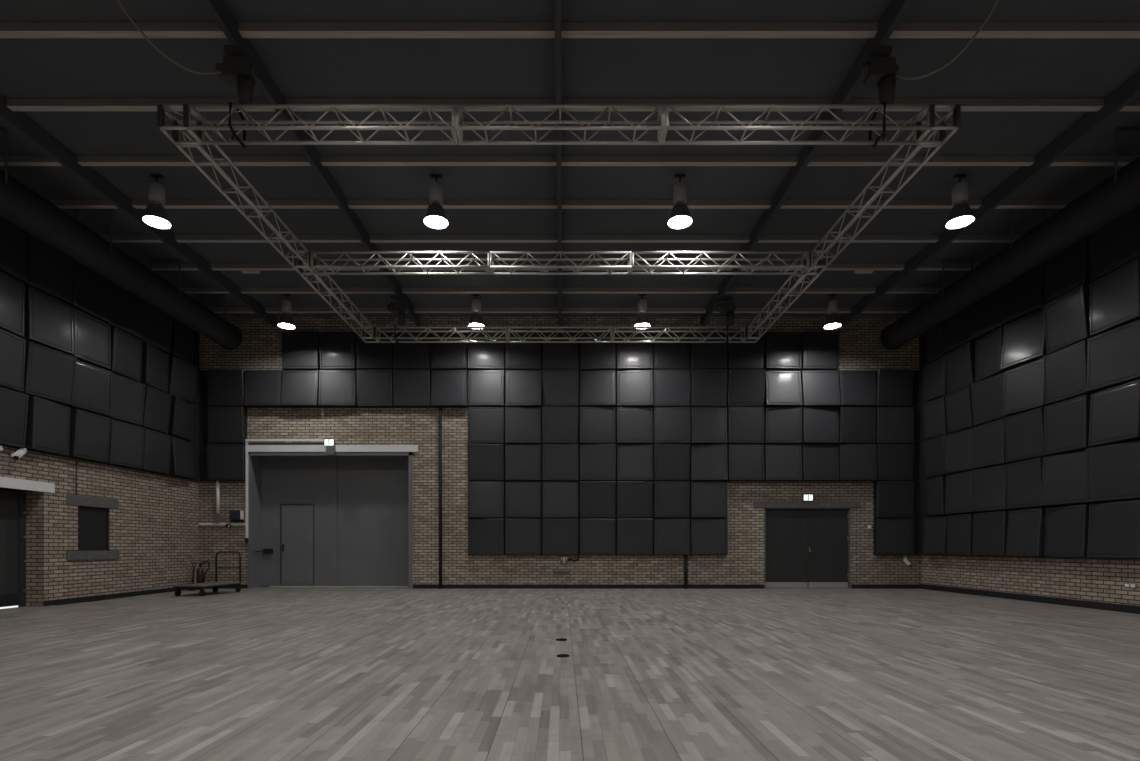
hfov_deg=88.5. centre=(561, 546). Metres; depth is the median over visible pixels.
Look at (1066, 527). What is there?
acoustic panel
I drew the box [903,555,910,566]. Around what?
security camera
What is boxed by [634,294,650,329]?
pendant lamp
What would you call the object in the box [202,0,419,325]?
beam
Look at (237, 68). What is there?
chain hoist
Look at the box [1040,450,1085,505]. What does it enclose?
acoustic panel
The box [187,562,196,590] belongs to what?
stand
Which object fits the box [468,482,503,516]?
acoustic panel
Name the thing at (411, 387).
acoustic panel
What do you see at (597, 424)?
acoustic panel
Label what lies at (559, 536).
acoustic panel
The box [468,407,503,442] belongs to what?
acoustic panel
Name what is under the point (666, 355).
acoustic panel
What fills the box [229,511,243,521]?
control box
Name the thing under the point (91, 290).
acoustic panel
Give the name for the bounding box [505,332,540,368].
acoustic panel
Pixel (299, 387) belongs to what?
acoustic panel
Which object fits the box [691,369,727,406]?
acoustic panel
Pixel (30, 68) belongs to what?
ceiling
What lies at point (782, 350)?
acoustic panel
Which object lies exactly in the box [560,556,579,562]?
junction box
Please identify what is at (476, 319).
pendant lamp
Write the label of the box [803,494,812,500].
exit sign
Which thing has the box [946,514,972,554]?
acoustic panel
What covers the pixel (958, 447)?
acoustic panel
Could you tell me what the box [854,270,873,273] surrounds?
emergency light
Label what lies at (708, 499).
acoustic panel
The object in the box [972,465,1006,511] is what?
acoustic panel
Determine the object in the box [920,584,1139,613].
baseboard
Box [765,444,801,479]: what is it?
acoustic panel
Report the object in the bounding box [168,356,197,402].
acoustic panel
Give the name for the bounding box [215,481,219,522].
conduit
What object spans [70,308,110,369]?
acoustic panel
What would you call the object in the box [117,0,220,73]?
cable
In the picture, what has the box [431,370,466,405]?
acoustic panel
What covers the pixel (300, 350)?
acoustic panel
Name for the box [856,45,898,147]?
chain hoist
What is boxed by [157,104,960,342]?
lighting truss
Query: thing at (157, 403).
acoustic panel
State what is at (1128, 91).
beam
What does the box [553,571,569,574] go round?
wall plate
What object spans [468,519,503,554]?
acoustic panel
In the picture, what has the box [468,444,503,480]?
acoustic panel
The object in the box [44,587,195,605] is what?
baseboard
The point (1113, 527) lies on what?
acoustic panel
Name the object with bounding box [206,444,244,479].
acoustic panel
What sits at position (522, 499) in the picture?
acoustic panel
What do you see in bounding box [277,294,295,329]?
pendant lamp
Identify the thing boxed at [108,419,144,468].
acoustic panel
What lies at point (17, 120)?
beam
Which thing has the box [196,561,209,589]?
fire extinguisher
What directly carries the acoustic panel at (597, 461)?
attached to the backing at (203, 373)
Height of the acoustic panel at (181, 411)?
0.940 m
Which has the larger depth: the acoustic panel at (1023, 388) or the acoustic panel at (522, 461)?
the acoustic panel at (522, 461)
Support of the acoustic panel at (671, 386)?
attached to the backing at (203, 373)
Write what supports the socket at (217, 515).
attached to the conduit at (217, 514)
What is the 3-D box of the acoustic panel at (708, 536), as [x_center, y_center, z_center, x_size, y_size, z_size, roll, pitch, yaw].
[3.898,-0.272,15.507,0.952,0.952,0.166,0,0,0]
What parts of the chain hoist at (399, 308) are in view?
motor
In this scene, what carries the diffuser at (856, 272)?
attached to the emergency light at (855, 271)
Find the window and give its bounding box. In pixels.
[66,494,118,559]
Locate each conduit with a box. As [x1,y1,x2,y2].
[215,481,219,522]
[245,439,323,542]
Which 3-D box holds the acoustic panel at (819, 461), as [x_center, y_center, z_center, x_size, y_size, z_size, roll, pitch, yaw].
[6.853,-2.241,15.503,0.952,0.952,0.174,0,0,0]
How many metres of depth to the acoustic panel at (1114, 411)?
9.93 m
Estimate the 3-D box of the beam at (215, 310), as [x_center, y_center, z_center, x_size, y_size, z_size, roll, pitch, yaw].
[-0.070,-6.103,15.085,19.280,0.105,0.100,0,0,0]
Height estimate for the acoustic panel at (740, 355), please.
0.952 m
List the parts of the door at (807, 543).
kick plate, kick plate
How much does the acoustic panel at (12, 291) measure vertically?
0.940 m
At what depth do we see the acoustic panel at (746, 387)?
15.47 m
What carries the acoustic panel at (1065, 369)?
attached to the backing at (922, 350)
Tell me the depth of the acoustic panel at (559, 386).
15.47 m
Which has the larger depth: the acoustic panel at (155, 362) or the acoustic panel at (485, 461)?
the acoustic panel at (485, 461)
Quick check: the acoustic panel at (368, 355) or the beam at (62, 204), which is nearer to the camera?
the beam at (62, 204)
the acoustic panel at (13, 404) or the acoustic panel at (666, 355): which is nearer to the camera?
the acoustic panel at (13, 404)
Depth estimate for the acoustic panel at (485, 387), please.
15.47 m
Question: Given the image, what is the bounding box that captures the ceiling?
[0,0,1139,316]
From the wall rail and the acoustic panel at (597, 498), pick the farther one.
the wall rail
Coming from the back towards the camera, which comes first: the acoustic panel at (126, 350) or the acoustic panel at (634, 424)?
the acoustic panel at (634, 424)
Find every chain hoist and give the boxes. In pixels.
[215,45,258,147]
[387,295,406,344]
[716,295,735,344]
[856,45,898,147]
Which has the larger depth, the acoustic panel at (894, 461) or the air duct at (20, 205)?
the acoustic panel at (894, 461)
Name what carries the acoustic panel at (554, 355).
attached to the backing at (203, 373)
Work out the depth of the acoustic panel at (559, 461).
15.47 m
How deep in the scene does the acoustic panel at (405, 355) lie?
15.47 m
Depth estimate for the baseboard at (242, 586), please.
15.61 m
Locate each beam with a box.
[0,22,1139,37]
[0,95,276,326]
[0,156,1138,165]
[6,99,1139,110]
[49,200,1072,208]
[100,235,1021,242]
[144,264,978,269]
[177,287,945,293]
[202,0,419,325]
[208,308,913,312]
[554,0,561,325]
[701,0,912,325]
[840,70,1139,326]
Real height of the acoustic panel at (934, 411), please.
0.948 m
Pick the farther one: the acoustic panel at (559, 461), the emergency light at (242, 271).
the acoustic panel at (559, 461)
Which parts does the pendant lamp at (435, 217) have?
suspension rod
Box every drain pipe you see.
[439,407,441,588]
[684,555,687,588]
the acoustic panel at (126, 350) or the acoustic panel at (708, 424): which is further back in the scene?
the acoustic panel at (708, 424)
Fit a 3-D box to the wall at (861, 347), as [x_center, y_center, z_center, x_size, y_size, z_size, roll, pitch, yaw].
[-0.120,-2.522,15.940,20.380,7.265,0.600,0,0,0]
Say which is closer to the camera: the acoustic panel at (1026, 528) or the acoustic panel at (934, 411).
the acoustic panel at (1026, 528)
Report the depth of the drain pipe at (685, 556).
15.53 m
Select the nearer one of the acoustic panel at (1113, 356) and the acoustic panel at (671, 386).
the acoustic panel at (1113, 356)
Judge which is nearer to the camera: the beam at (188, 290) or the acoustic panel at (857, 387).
the beam at (188, 290)
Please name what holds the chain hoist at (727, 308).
hanging from the beam at (896, 10)
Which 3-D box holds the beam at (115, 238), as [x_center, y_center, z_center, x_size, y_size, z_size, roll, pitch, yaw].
[-0.070,-6.103,11.581,19.280,0.105,0.100,0,0,0]
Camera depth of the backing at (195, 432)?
14.18 m
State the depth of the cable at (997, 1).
6.45 m
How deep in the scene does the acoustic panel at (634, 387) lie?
15.47 m
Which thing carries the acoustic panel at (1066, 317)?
attached to the backing at (922, 350)
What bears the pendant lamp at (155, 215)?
hanging from the ceiling
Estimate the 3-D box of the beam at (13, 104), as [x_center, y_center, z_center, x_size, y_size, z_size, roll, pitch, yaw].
[-0.070,-6.103,8.077,19.280,0.105,0.100,0,0,0]
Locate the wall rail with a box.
[199,523,244,524]
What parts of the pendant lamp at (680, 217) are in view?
suspension rod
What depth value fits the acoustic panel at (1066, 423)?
10.87 m
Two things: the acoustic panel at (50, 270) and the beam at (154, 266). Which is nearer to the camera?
the acoustic panel at (50, 270)
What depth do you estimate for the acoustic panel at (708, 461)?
15.47 m
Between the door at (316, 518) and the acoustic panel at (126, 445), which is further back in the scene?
the door at (316, 518)
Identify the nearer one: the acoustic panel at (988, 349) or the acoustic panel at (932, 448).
the acoustic panel at (988, 349)
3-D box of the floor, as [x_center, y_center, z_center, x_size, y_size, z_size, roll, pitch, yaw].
[-0.270,1.210,4.820,20.680,0.200,24.240,0,0,0]
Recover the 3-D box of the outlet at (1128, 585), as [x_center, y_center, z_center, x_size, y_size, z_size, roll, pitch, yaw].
[9.559,0.649,9.826,0.022,0.070,0.207,0,0,0]
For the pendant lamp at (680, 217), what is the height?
0.783 m
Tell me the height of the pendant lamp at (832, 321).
0.783 m
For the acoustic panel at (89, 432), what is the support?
attached to the backing at (195, 432)
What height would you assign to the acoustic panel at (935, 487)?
0.948 m
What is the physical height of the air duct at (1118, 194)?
1.122 m
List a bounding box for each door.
[0,477,54,608]
[248,442,417,588]
[753,501,859,588]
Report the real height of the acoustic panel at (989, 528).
0.948 m
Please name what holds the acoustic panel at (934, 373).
attached to the backing at (922, 350)
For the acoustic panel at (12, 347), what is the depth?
10.17 m
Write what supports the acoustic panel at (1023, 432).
attached to the backing at (922, 350)
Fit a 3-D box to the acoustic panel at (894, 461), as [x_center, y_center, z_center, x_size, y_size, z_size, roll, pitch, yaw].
[8.823,-2.241,15.512,0.952,0.952,0.156,0,0,0]
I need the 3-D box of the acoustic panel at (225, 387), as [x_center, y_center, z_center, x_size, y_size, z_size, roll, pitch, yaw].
[-8.907,-4.212,15.508,0.952,0.952,0.163,0,0,0]
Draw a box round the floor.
[0,586,1139,760]
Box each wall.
[0,330,198,605]
[199,317,919,588]
[920,555,1139,605]
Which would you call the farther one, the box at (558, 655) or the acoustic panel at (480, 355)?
the acoustic panel at (480, 355)
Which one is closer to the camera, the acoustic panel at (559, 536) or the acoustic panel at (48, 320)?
the acoustic panel at (48, 320)
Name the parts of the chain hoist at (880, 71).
motor, chain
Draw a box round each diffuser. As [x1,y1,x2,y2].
[242,271,258,273]
[855,271,872,273]
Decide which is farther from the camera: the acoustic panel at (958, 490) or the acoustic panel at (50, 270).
the acoustic panel at (958, 490)
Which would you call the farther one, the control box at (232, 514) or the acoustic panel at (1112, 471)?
the control box at (232, 514)
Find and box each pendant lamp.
[142,174,171,228]
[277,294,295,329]
[423,174,448,228]
[468,294,483,329]
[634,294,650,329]
[668,174,692,228]
[823,294,841,329]
[945,174,974,228]
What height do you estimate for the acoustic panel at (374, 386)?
0.952 m
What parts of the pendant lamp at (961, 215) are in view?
suspension rod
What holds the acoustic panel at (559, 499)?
attached to the backing at (203, 373)
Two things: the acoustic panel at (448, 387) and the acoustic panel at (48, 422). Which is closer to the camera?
the acoustic panel at (48, 422)
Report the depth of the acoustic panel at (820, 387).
15.47 m
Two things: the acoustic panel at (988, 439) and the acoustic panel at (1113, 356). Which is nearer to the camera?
the acoustic panel at (1113, 356)
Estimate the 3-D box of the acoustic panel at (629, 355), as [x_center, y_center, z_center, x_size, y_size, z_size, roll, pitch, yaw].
[1.928,-5.197,15.518,0.952,0.952,0.144,0,0,0]
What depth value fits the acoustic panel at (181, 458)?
14.66 m
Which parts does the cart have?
handle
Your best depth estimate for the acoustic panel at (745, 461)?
15.47 m
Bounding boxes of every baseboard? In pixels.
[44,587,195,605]
[204,584,919,588]
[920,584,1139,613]
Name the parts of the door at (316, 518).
wicket frame, wicket door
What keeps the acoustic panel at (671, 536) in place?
attached to the backing at (203, 373)
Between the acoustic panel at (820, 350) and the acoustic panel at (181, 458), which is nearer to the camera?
the acoustic panel at (181, 458)
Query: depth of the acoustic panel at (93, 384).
11.90 m
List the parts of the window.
sill, pane, frame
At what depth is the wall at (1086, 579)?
11.70 m
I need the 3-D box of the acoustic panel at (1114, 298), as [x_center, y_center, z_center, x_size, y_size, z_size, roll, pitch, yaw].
[9.444,-4.231,9.983,0.151,0.948,0.941,0,0,0]
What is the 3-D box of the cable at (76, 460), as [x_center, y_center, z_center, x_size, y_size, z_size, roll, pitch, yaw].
[-9.698,-1.383,11.680,0.015,0.695,0.015,0,0,-22]
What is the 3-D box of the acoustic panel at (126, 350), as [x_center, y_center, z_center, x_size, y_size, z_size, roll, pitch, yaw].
[-9.579,-4.212,12.863,0.162,0.940,0.895,0,0,0]
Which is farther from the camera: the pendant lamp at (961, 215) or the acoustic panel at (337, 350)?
the acoustic panel at (337, 350)
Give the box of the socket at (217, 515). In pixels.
[215,513,219,522]
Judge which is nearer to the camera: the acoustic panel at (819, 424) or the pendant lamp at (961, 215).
the pendant lamp at (961, 215)
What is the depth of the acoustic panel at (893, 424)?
15.47 m
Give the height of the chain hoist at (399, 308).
1.160 m
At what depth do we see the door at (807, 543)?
15.71 m
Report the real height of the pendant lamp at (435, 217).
0.783 m
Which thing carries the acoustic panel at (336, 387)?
attached to the backing at (203, 373)
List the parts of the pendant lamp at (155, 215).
suspension rod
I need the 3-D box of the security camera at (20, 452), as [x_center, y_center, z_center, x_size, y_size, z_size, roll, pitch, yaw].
[-9.622,-1.642,10.320,0.182,0.248,0.378,0,0,-22]
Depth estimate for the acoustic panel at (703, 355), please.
15.47 m
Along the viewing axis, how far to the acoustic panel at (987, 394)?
12.91 m
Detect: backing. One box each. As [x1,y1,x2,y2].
[0,232,198,480]
[200,334,918,554]
[919,280,1139,558]
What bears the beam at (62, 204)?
attached to the ceiling
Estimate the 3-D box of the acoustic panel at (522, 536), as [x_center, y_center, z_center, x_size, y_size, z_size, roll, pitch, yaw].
[-1.027,-0.272,15.504,0.952,0.952,0.171,0,0,0]
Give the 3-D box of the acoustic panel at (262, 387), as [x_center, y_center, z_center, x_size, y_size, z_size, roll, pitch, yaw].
[-7.922,-4.212,15.516,0.952,0.952,0.148,0,0,0]
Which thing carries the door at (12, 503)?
in the wall at (154, 529)
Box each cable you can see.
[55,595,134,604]
[76,460,76,494]
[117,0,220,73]
[896,0,998,79]
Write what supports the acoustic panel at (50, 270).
attached to the backing at (195, 432)
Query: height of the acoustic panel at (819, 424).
0.952 m
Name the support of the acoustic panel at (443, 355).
attached to the backing at (203, 373)
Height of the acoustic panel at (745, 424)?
0.952 m
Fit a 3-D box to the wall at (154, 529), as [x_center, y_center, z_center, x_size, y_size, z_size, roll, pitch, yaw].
[-9.910,-2.522,4.320,0.400,7.265,22.640,0,0,0]
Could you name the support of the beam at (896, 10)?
attached to the ceiling
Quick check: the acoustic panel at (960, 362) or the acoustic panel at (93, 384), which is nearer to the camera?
the acoustic panel at (93, 384)
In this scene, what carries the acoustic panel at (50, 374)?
attached to the backing at (195, 432)
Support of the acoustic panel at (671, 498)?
attached to the backing at (203, 373)
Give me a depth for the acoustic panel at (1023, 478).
11.89 m
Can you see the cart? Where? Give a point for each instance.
(215, 585)
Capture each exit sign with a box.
[324,439,334,454]
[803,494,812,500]
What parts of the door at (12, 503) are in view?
kick plate, frame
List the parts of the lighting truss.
corner post, corner post, block frame, block frame, corner post, frame, frame, corner post, frame, corner post, block frame, corner post, frame, block frame, frame, frame, frame, frame, frame, frame, frame, frame, block frame, frame, block frame, frame, corner post, corner post, frame, frame, corner post, block frame, block frame, corner post, corner post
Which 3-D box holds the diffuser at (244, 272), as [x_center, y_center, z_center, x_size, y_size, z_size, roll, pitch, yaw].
[-6.816,-6.008,12.800,0.360,0.025,0.070,0,0,0]
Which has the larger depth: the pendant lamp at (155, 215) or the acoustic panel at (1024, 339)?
the acoustic panel at (1024, 339)
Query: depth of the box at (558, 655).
5.93 m
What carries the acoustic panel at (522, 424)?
attached to the backing at (203, 373)
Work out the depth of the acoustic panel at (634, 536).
15.47 m
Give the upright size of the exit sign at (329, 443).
0.404 m
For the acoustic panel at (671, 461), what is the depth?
15.47 m
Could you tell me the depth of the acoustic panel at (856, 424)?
15.47 m
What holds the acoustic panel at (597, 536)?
attached to the backing at (203, 373)
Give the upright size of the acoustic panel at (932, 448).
0.948 m
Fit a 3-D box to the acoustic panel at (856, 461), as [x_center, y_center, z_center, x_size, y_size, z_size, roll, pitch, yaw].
[7.838,-2.241,15.512,0.952,0.952,0.156,0,0,0]
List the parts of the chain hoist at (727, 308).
motor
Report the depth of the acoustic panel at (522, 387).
15.47 m
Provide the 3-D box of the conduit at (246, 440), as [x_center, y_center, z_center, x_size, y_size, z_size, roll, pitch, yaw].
[-7.376,-1.490,15.591,2.123,2.767,0.093,0,0,0]
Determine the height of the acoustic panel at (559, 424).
0.952 m
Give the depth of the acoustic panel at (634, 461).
15.47 m
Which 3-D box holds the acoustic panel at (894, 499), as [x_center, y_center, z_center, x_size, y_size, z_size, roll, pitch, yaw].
[8.823,-1.256,15.517,0.952,0.952,0.147,0,0,0]
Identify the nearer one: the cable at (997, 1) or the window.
the cable at (997, 1)
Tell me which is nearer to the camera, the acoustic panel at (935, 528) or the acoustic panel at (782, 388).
the acoustic panel at (935, 528)
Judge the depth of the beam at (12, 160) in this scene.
9.20 m
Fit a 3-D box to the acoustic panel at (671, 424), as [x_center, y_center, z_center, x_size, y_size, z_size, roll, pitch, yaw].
[2.913,-3.227,15.508,0.952,0.952,0.165,0,0,0]
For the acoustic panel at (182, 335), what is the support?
attached to the backing at (195, 432)
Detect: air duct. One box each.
[0,127,242,349]
[880,127,1139,349]
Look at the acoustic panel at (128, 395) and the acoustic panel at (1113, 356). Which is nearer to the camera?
the acoustic panel at (1113, 356)
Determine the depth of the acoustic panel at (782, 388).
15.47 m
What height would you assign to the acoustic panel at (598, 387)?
0.952 m
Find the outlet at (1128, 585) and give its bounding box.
[1124,583,1136,587]
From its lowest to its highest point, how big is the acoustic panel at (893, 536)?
0.952 m
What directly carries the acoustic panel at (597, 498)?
attached to the backing at (203, 373)
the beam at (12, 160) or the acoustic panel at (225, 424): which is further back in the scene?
the acoustic panel at (225, 424)
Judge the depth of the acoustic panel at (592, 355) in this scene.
15.47 m
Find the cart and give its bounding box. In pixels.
[172,551,242,595]
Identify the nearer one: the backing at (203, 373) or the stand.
the stand
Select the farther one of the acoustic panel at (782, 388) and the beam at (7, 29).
the acoustic panel at (782, 388)
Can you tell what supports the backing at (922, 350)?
attached to the wall at (1086, 579)
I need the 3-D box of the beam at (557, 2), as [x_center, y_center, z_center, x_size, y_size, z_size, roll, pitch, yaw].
[-0.045,-6.005,4.320,0.072,0.260,22.640,0,0,0]
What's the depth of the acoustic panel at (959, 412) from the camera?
13.82 m
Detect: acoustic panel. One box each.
[0,271,24,336]
[0,329,25,391]
[0,387,28,447]
[25,233,73,303]
[25,286,73,354]
[25,341,76,404]
[25,396,70,455]
[70,260,110,322]
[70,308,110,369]
[70,360,112,415]
[70,409,110,462]
[108,326,142,381]
[108,373,145,425]
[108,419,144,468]
[140,342,168,392]
[142,385,171,433]
[143,428,171,473]
[168,318,193,364]
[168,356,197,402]
[168,396,194,440]
[170,436,194,478]
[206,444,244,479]
[207,369,244,405]
[207,407,244,442]
[244,370,281,405]
[281,332,318,368]
[281,370,318,405]
[318,370,355,405]
[319,332,355,368]
[356,333,392,368]
[356,369,392,405]
[393,332,429,368]
[393,369,429,405]
[431,333,466,368]
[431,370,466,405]
[468,332,503,368]
[468,370,503,405]
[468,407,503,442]
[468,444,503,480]
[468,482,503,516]
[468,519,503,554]
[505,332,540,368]
[505,370,540,405]
[505,407,540,442]
[505,444,540,479]
[505,482,540,517]
[505,519,540,554]
[542,332,577,368]
[542,369,578,405]
[542,406,577,442]
[542,444,577,479]
[542,482,577,516]
[542,519,577,554]
[580,332,615,368]
[580,370,615,405]
[580,407,615,442]
[580,444,615,479]
[580,481,615,517]
[580,519,615,554]
[617,333,652,368]
[617,370,652,405]
[617,407,652,442]
[617,444,652,479]
[617,481,652,517]
[617,519,652,554]
[654,332,689,368]
[654,369,690,405]
[654,407,689,442]
[654,444,689,480]
[654,481,689,517]
[654,519,689,554]
[691,332,726,368]
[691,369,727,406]
[691,407,726,442]
[691,444,727,479]
[691,482,727,516]
[691,519,727,554]
[728,332,764,368]
[728,369,765,405]
[728,407,763,442]
[728,444,764,479]
[765,332,800,368]
[765,371,802,405]
[765,407,801,442]
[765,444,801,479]
[802,332,838,368]
[802,370,839,405]
[802,407,838,442]
[802,444,838,479]
[839,370,876,405]
[839,407,875,442]
[839,444,876,479]
[876,369,913,405]
[876,407,913,442]
[876,481,913,517]
[876,519,913,554]
[877,444,913,479]
[922,516,946,553]
[923,357,947,401]
[923,396,947,439]
[923,436,944,477]
[925,476,945,515]
[943,428,973,473]
[944,342,974,393]
[945,385,975,433]
[945,471,971,513]
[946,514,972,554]
[971,372,1008,425]
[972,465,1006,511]
[972,511,1008,555]
[973,419,1005,468]
[975,326,1008,382]
[1000,309,1046,369]
[1002,358,1044,415]
[1003,407,1044,462]
[1006,458,1042,508]
[1006,508,1045,555]
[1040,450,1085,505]
[1043,285,1091,354]
[1043,340,1091,404]
[1044,395,1090,454]
[1044,504,1088,556]
[1085,440,1139,501]
[1087,319,1139,391]
[1087,500,1139,557]
[1088,379,1139,446]
[1089,258,1139,336]
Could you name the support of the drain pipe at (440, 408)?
attached to the wall at (861, 347)
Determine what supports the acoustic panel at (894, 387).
attached to the backing at (203, 373)
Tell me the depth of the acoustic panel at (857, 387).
15.47 m
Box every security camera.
[10,448,26,459]
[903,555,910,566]
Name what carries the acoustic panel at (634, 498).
attached to the backing at (203, 373)
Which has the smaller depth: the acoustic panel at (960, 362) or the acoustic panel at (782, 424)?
the acoustic panel at (960, 362)
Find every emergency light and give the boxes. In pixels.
[240,270,260,273]
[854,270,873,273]
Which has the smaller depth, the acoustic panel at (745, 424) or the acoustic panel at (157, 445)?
the acoustic panel at (157, 445)
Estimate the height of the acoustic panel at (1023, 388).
0.948 m

